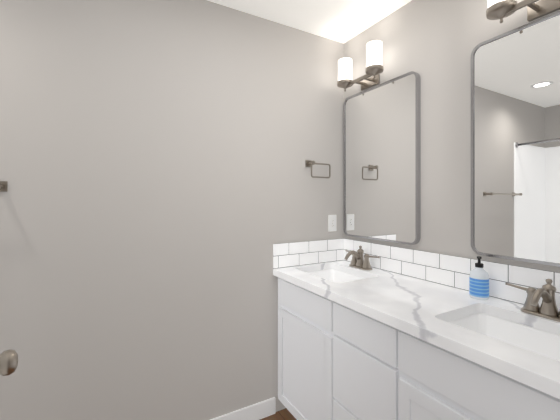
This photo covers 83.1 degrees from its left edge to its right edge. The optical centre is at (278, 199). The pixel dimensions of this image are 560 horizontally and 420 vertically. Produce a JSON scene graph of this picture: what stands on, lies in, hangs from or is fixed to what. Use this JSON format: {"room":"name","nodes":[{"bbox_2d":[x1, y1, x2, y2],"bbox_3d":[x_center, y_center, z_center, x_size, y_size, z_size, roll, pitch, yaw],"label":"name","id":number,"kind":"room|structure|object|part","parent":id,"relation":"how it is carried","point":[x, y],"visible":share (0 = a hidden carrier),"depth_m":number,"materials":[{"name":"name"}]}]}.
{"room":"bathroom","nodes":[
{"label":"bathroom","id":0,"kind":"room"},
{"bbox_2d":[0,0,343,419],"bbox_3d":[-1.010,0.110,1.481,3.330,2.440,0.120,0,0,-30],"label":"wall","id":1,"kind":"structure","parent":0,"point":[162,195],"depth_m":1.62,"materials":[{"name":"grey paint"}]},
{"bbox_2d":[0,181,7,191],"bbox_3d":[-1.392,-0.055,1.146,0.620,0.044,0.082,0,0,-30],"label":"towel rail","id":2,"kind":"object","parent":1,"relation":"attached to","point":[3,186],"visible":1,"depth_m":1.32,"materials":[{"name":"silver metal"}]},
{"bbox_2d":[210,397,275,419],"bbox_3d":[-0.844,1.280,1.498,1.900,0.100,0.014,0,0,-30],"label":"baseboard","id":3,"kind":"structure","parent":1,"relation":"attached to","point":[262,409],"depth_m":1.89,"materials":[{"name":"white wood"}]},
{"bbox_2d":[273,238,344,268],"bbox_3d":[0.219,0.353,2.103,0.574,0.153,0.010,0,0,-30],"label":"backsplash","id":4,"kind":"structure","parent":1,"relation":"attached to","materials":[{"name":"tile"}]},
{"bbox_2d":[305,160,330,177],"bbox_3d":[0.267,-0.201,2.098,0.165,0.119,0.066,0,0,-30],"label":"towel ring","id":5,"kind":"object","parent":1,"relation":"attached to","point":[309,163],"visible":1,"depth_m":2.08,"materials":[{"name":"silver metal"}]},
{"bbox_3d":[0.214,-0.238,2.068,0.044,0.044,0.066,0,0,-30],"label":"post","id":6,"kind":"part","parent":5,"relation":"part of","materials":[{"name":"silver metal"}]},
{"bbox_2d":[328,215,335,231],"bbox_3d":[0.377,0.164,2.195,0.070,0.115,0.008,0,0,-30],"label":"electrical outlet","id":7,"kind":"object","parent":1,"relation":"attached to","point":[331,222],"visible":1,"depth_m":2.19,"materials":[{"name":"white plastic"}]},
{"bbox_2d":[260,408,295,419],"bbox_3d":[-0.274,1.380,0.307,3.450,0.100,2.890,0,0,-30],"label":"floor","id":8,"kind":"structure","parent":0,"point":[284,414],"depth_m":1.94,"materials":[{"name":"brown wood"}]},
{"bbox_2d":[278,278,559,419],"bbox_3d":[0.592,0.900,1.463,0.557,0.861,1.488,0,0,-30],"label":"bathroom vanity","id":9,"kind":"object","parent":8,"relation":"on","point":[370,331],"depth_m":1.28,"materials":[{"name":"white paint"}]},
{"bbox_2d":[273,262,559,401],"bbox_3d":[0.586,0.450,1.455,0.574,0.040,1.497,0,0,-30],"label":"countertop","id":10,"kind":"structure","parent":9,"relation":"on","point":[419,308],"depth_m":1.24,"materials":[{"name":"white stone"}]},
{"bbox_2d":[309,266,368,281],"bbox_3d":[0.336,0.537,1.890,0.364,0.158,0.474,0,0,-30],"label":"sink","id":11,"kind":"object","parent":10,"relation":"in","point":[334,273],"depth_m":2.10,"materials":[{"name":"white ceramic"}]},
{"bbox_2d":[341,246,380,269],"bbox_3d":[0.476,0.360,1.969,0.162,0.139,0.290,0,0,-30],"label":"faucet","id":12,"kind":"object","parent":10,"relation":"on","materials":[{"name":"silver metal"}]},
{"bbox_2d":[469,256,488,299],"bbox_3d":[0.878,0.339,1.381,0.074,0.181,0.074,0,0,-30],"label":"soap bottle","id":13,"kind":"object","parent":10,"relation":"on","point":[479,282],"visible":1,"depth_m":1.35,"materials":[{"name":"white"}]},
{"bbox_2d":[445,310,559,357],"bbox_3d":[0.810,0.537,1.055,0.364,0.158,0.474,0,0,-30],"label":"sink","id":14,"kind":"object","parent":10,"relation":"in","point":[541,339],"depth_m":1.21,"materials":[{"name":"white ceramic"}]},
{"bbox_2d":[501,274,559,321],"bbox_3d":[0.950,0.360,1.135,0.162,0.139,0.290,0,0,-30],"label":"faucet","id":15,"kind":"object","parent":10,"relation":"on","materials":[{"name":"silver metal"}]},
{"bbox_2d":[208,0,411,43],"bbox_3d":[-0.274,-1.160,0.307,3.450,0.100,2.890,0,0,-30],"label":"ceiling","id":16,"kind":"structure","parent":0,"point":[343,21],"depth_m":1.88,"materials":[{"name":"white paint"}]},
{"bbox_2d":[344,0,559,272],"bbox_3d":[0.926,0.110,1.564,0.120,2.440,1.890,0,0,-30],"label":"wall","id":17,"kind":"structure","parent":0,"point":[433,43],"depth_m":1.61,"materials":[{"name":"grey paint"}]},
{"bbox_2d":[337,40,383,90],"bbox_3d":[0.526,-0.814,1.986,0.155,0.204,0.358,0,0,-30],"label":"sconce","id":18,"kind":"object","parent":17,"relation":"attached to","point":[374,68],"visible":1,"depth_m":1.96,"materials":[{"name":"white glass"}]},
{"bbox_3d":[0.441,-0.840,2.084,0.093,0.152,0.093,0,0,-30],"label":"lamp shade","id":19,"kind":"part","parent":18,"relation":"part of","materials":[{"name":"white glass"}]},
{"bbox_3d":[0.567,-0.840,1.863,0.093,0.152,0.093,0,0,-30],"label":"lamp shade","id":20,"kind":"part","parent":18,"relation":"part of","materials":[{"name":"white glass"}]},
{"bbox_2d":[343,71,420,244],"bbox_3d":[0.614,-0.226,1.961,0.028,0.952,0.590,0,0,-30],"label":"mirror","id":21,"kind":"object","parent":17,"relation":"attached to","point":[381,161],"visible":0.98,"depth_m":1.90,"materials":[{"name":"grey mirror"}]},
{"bbox_2d":[343,238,559,343],"bbox_3d":[0.835,0.353,1.591,0.010,0.153,1.488,0,0,-30],"label":"backsplash","id":22,"kind":"structure","parent":17,"relation":"attached to","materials":[{"name":"tile"}]},
{"bbox_2d":[471,10,559,266],"bbox_3d":[1.043,-0.226,1.204,0.028,0.952,0.590,0,0,-30],"label":"mirror","id":23,"kind":"object","parent":17,"relation":"attached to","point":[515,144],"visible":0.9,"depth_m":1.29,"materials":[{"name":"grey mirror"}]},
{"bbox_2d":[486,0,559,22],"bbox_3d":[0.986,-0.814,1.177,0.155,0.204,0.358,0,0,-30],"label":"sconce","id":24,"kind":"object","parent":17,"relation":"attached to","point":[498,9],"visible":1,"depth_m":1.23,"materials":[{"name":"silver metal"}]},
{"bbox_3d":[0.901,-0.840,1.275,0.093,0.152,0.093,0,0,-30],"label":"lamp shade","id":25,"kind":"part","parent":24,"relation":"part of","materials":[{"name":"white glass"}]},
{"bbox_3d":[0.217,0.274,0.221,0.940,2.113,0.014,0,0,-30],"label":"door frame","id":26,"kind":"structure","parent":0,"visible":0},
{"bbox_2d":[0,349,17,375],"bbox_3d":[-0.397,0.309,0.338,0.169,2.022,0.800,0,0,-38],"label":"door knob","id":27,"kind":"object","parent":26,"relation":"attached to","point":[8,361],"depth_m":0.63,"materials":[{"name":"silver metal"}]}
]}

